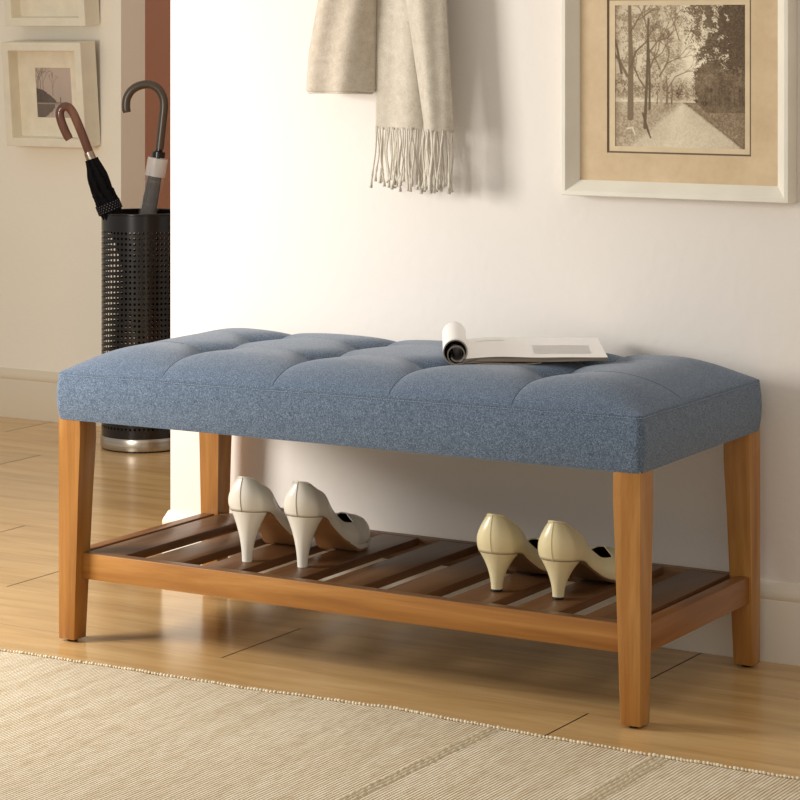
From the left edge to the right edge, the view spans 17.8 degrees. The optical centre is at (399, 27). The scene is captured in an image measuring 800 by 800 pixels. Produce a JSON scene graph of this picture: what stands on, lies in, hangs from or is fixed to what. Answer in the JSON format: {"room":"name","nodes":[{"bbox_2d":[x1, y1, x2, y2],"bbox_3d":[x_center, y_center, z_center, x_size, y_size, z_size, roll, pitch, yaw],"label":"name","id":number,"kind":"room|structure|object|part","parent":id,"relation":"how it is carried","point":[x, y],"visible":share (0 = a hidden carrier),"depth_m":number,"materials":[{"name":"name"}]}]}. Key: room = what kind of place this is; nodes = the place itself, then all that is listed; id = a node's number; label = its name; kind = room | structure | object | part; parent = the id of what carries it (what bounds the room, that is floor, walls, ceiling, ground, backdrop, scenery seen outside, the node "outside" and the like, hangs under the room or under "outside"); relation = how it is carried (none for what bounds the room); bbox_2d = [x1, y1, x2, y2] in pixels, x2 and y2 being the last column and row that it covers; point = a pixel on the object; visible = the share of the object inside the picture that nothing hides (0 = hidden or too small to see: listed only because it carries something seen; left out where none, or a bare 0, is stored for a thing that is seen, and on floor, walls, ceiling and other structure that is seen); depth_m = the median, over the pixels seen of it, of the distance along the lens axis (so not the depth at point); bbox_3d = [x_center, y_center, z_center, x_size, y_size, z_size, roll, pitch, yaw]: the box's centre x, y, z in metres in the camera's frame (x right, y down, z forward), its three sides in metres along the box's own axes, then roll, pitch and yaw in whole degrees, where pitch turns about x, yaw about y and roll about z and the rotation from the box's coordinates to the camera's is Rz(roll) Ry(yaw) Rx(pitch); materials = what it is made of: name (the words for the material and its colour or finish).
{"room":"home entryway","nodes":[
{"label":"home entryway","id":0,"kind":"room"},
{"bbox_2d":[0,0,144,371],"bbox_3d":[-2.499,-0.277,7.668,4.211,2.600,0.103,0,0,31],"label":"wall","id":1,"kind":"structure","parent":0,"point":[50,222],"depth_m":6.64,"materials":[{"name":"beige paint"}]},
{"bbox_2d":[1,40,100,147],"bbox_3d":[-0.903,0.170,6.608,0.259,0.274,0.088,0,0,31],"label":"framed picture","id":2,"kind":"object","parent":1,"relation":"attached to","point":[39,76],"visible":0.88,"depth_m":6.61,"materials":[{"name":"beige wood"}]},
{"bbox_2d":[35,68,71,117],"bbox_3d":[-0.894,0.168,6.612,0.117,0.132,0.001,0,5,31],"label":"photograph","id":3,"kind":"object","parent":2,"relation":"attached to","point":[53,85],"depth_m":6.62},
{"bbox_2d":[0,367,101,425],"bbox_3d":[-2.497,0.960,7.659,4.225,0.128,0.117,0,0,31],"label":"baseboard","id":4,"kind":"structure","parent":1,"relation":"attached to","point":[24,393],"depth_m":6.68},
{"bbox_2d":[4,0,99,25],"bbox_3d":[-0.906,-0.141,6.609,0.261,0.274,0.088,0,0,31],"label":"framed picture","id":5,"kind":"object","parent":1,"relation":"attached to","point":[17,12],"visible":1,"depth_m":6.61,"materials":[{"name":"beige wood"}]},
{"bbox_2d":[145,0,169,342],"bbox_3d":[0.286,-0.277,7.668,9.000,2.600,0.120,0,0,31],"label":"wall","id":6,"kind":"structure","parent":0,"point":[157,12],"depth_m":8.23,"materials":[{"name":"paint"}]},
{"bbox_2d":[0,416,799,778],"bbox_3d":[-0.434,1.024,3.781,13.267,0.001,9.300,0,0,31],"label":"floor","id":7,"kind":"structure","parent":0,"point":[712,708],"depth_m":4.16,"materials":[{"name":"laminate"}]},
{"bbox_2d":[100,208,169,452],"bbox_3d":[-0.627,0.736,6.245,0.208,0.576,0.208,0,0,0],"label":"umbrella stand","id":8,"kind":"object","parent":7,"relation":"on","point":[113,437],"visible":0.5,"depth_m":6.15,"materials":[{"name":"black metal"}]},
{"bbox_2d":[55,102,153,430],"bbox_3d":[-0.714,0.580,6.204,0.244,0.800,0.064,0,0,-6],"label":"umbrella","id":9,"kind":"object","parent":8,"relation":"in","point":[106,200],"visible":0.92,"depth_m":6.19,"materials":[{"name":"fabric"}]},
{"bbox_3d":[-0.789,0.246,6.205,0.094,0.132,0.021,0,0,0],"label":"crook handle","id":10,"kind":"part","parent":9,"relation":"part of","materials":[{"name":"brown wood"}]},
{"bbox_3d":[-0.627,0.989,6.245,0.197,0.002,0.197,0,0,31],"label":"floor plate","id":11,"kind":"part","parent":8,"relation":"part of","materials":[{"name":"black metal"}]},
{"bbox_2d":[122,80,167,342],"bbox_3d":[-0.626,0.551,6.291,0.113,0.845,0.056,0,0,11],"label":"umbrella","id":12,"kind":"object","parent":8,"relation":"in","point":[156,165],"visible":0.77,"depth_m":6.28,"materials":[{"name":"grey fabric"}]},
{"bbox_3d":[-0.627,0.214,6.285,0.114,0.171,0.021,0,0,0],"label":"crook handle","id":13,"kind":"part","parent":12,"relation":"part of","materials":[{"name":"grey metal"}]},
{"bbox_2d":[0,648,799,799],"bbox_3d":[-0.733,1.018,2.918,4.300,0.010,2.310,0,0,31],"label":"woven rug","id":14,"kind":"object","parent":7,"relation":"on","point":[70,729],"visible":1,"depth_m":3.58,"materials":[{"name":"fabric"}]},
{"bbox_2d":[57,328,761,727],"bbox_3d":[0.004,0.774,4.188,1.083,0.499,0.462,0,0,31],"label":"storage bench","id":15,"kind":"object","parent":7,"relation":"on","point":[630,417],"visible":0.86,"depth_m":4.03,"materials":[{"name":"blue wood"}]},
{"bbox_3d":[-0.539,0.834,4.277,0.045,0.370,0.045,0,0,31],"label":"leg","id":16,"kind":"part","parent":15,"relation":"part of","materials":[{"name":"brown wood"}]},
{"bbox_3d":[-0.441,0.898,4.453,0.022,0.043,0.378,0,0,31],"label":"rail","id":17,"kind":"part","parent":15,"relation":"part of","materials":[{"name":"brown wood"}]},
{"bbox_3d":[-0.333,0.832,4.623,0.045,0.374,0.045,0,0,31],"label":"leg","id":18,"kind":"part","parent":15,"relation":"part of","materials":[{"name":"brown wood"}]},
{"bbox_2d":[228,476,294,561],"bbox_3d":[-0.215,0.805,4.282,0.082,0.142,0.239,0,0,24],"label":"shoe","id":19,"kind":"object","parent":15,"relation":"on","point":[254,507],"visible":0.71,"depth_m":4.19,"materials":[{"name":"beige leather"}]},
{"bbox_2d":[283,481,370,567],"bbox_3d":[-0.120,0.805,4.238,0.082,0.142,0.239,0,0,23],"label":"shoe","id":20,"kind":"object","parent":15,"relation":"on","point":[309,512],"visible":1,"depth_m":4.15,"materials":[{"name":"beige leather"}]},
{"bbox_3d":[-0.096,0.898,4.019,1.000,0.043,0.019,0,0,31],"label":"rail","id":21,"kind":"part","parent":15,"relation":"part of","materials":[{"name":"brown wood"}]},
{"bbox_2d":[57,328,761,473],"bbox_3d":[0.004,0.589,4.188,1.083,0.128,0.462,0,0,31],"label":"cushion","id":22,"kind":"object","parent":15,"relation":"on","point":[634,414],"depth_m":3.99,"materials":[{"name":"blue fabric"}]},
{"bbox_3d":[0.105,0.898,4.358,1.000,0.043,0.019,0,0,31],"label":"rail","id":23,"kind":"part","parent":15,"relation":"part of","materials":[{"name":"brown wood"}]},
{"bbox_2d":[477,513,547,591],"bbox_3d":[0.192,0.814,4.061,0.081,0.123,0.245,0,0,27],"label":"shoe","id":24,"kind":"object","parent":15,"relation":"on","point":[502,544],"visible":0.79,"depth_m":3.96,"materials":[{"name":"beige leather"}]},
{"bbox_2d":[442,322,608,364],"bbox_3d":[0.199,0.507,4.135,0.260,0.042,0.259,-2,0,1],"label":"magazine","id":25,"kind":"object","parent":15,"relation":"on","point":[457,350],"visible":1,"depth_m":4.09,"materials":[{"name":"paper"}]},
{"bbox_2d":[538,520,615,599],"bbox_3d":[0.291,0.814,4.002,0.081,0.123,0.245,0,0,29],"label":"shoe","id":26,"kind":"object","parent":15,"relation":"on","point":[563,550],"visible":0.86,"depth_m":3.91,"materials":[{"name":"beige leather"}]},
{"bbox_3d":[0.342,0.833,3.753,0.045,0.374,0.045,0,0,31],"label":"leg","id":27,"kind":"part","parent":15,"relation":"part of","materials":[{"name":"brown wood"}]},
{"bbox_3d":[0.452,0.898,3.923,0.022,0.043,0.378,0,0,31],"label":"rail","id":28,"kind":"part","parent":15,"relation":"part of","materials":[{"name":"brown wood"}]},
{"bbox_3d":[0.548,0.831,4.100,0.045,0.377,0.045,0,0,31],"label":"leg","id":29,"kind":"part","parent":15,"relation":"part of","materials":[{"name":"brown wood"}]},
{"bbox_2d":[170,0,799,583],"bbox_3d":[1.518,-0.277,3.792,4.322,2.600,0.340,0,0,31],"label":"wall","id":30,"kind":"structure","parent":0,"point":[277,223],"depth_m":4.43,"materials":[{"name":"white paint"}]},
{"bbox_2d":[162,510,799,665],"bbox_3d":[1.510,0.960,3.788,4.331,0.128,0.354,0,0,31],"label":"baseboard","id":31,"kind":"structure","parent":30,"relation":"attached to","point":[779,601],"depth_m":4.14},
{"bbox_2d":[561,0,796,202],"bbox_3d":[0.455,0.055,4.204,0.408,0.452,0.036,0,0,31],"label":"framed picture","id":32,"kind":"object","parent":30,"relation":"attached to","point":[661,99],"visible":1,"depth_m":4.21,"materials":[{"name":"white wood"}]},
{"bbox_2d":[615,5,744,148],"bbox_3d":[0.460,0.080,4.207,0.236,0.237,0.001,0,0,31],"label":"photograph","id":33,"kind":"object","parent":32,"relation":"attached to","point":[680,69],"depth_m":4.21},
{"bbox_3d":[-0.054,-0.336,4.482,0.040,0.040,0.078,0,0,31],"label":"peg","id":34,"kind":"object","parent":30,"relation":"attached to","visible":0},
{"bbox_2d":[306,0,376,93],"bbox_3d":[-0.109,-0.115,4.493,0.145,0.464,0.063,0,0,37],"label":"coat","id":35,"kind":"object","parent":34,"relation":"hanging from","point":[342,50],"visible":1,"depth_m":4.46,"materials":[{"name":"beige fabric"}]},
{"bbox_3d":[0.049,-0.336,4.421,0.040,0.040,0.078,0,0,31],"label":"peg","id":36,"kind":"object","parent":30,"relation":"attached to","visible":0},
{"bbox_2d":[369,0,453,193],"bbox_3d":[0.021,-0.034,4.423,0.179,0.641,0.069,0,0,31],"label":"scarf","id":37,"kind":"object","parent":36,"relation":"hanging from","point":[414,92],"visible":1,"depth_m":4.41,"materials":[{"name":"beige fabric"}]},
{"bbox_3d":[0.013,-0.086,4.437,0.124,0.528,0.037,0,0,15],"label":"panel","id":38,"kind":"part","parent":37,"relation":"part of","materials":[{"name":"beige fabric"}]},
{"bbox_3d":[0.038,-0.087,4.389,0.115,0.533,0.024,0,0,31],"label":"panel","id":39,"kind":"part","parent":37,"relation":"part of","materials":[{"name":"beige fabric"}]}
]}

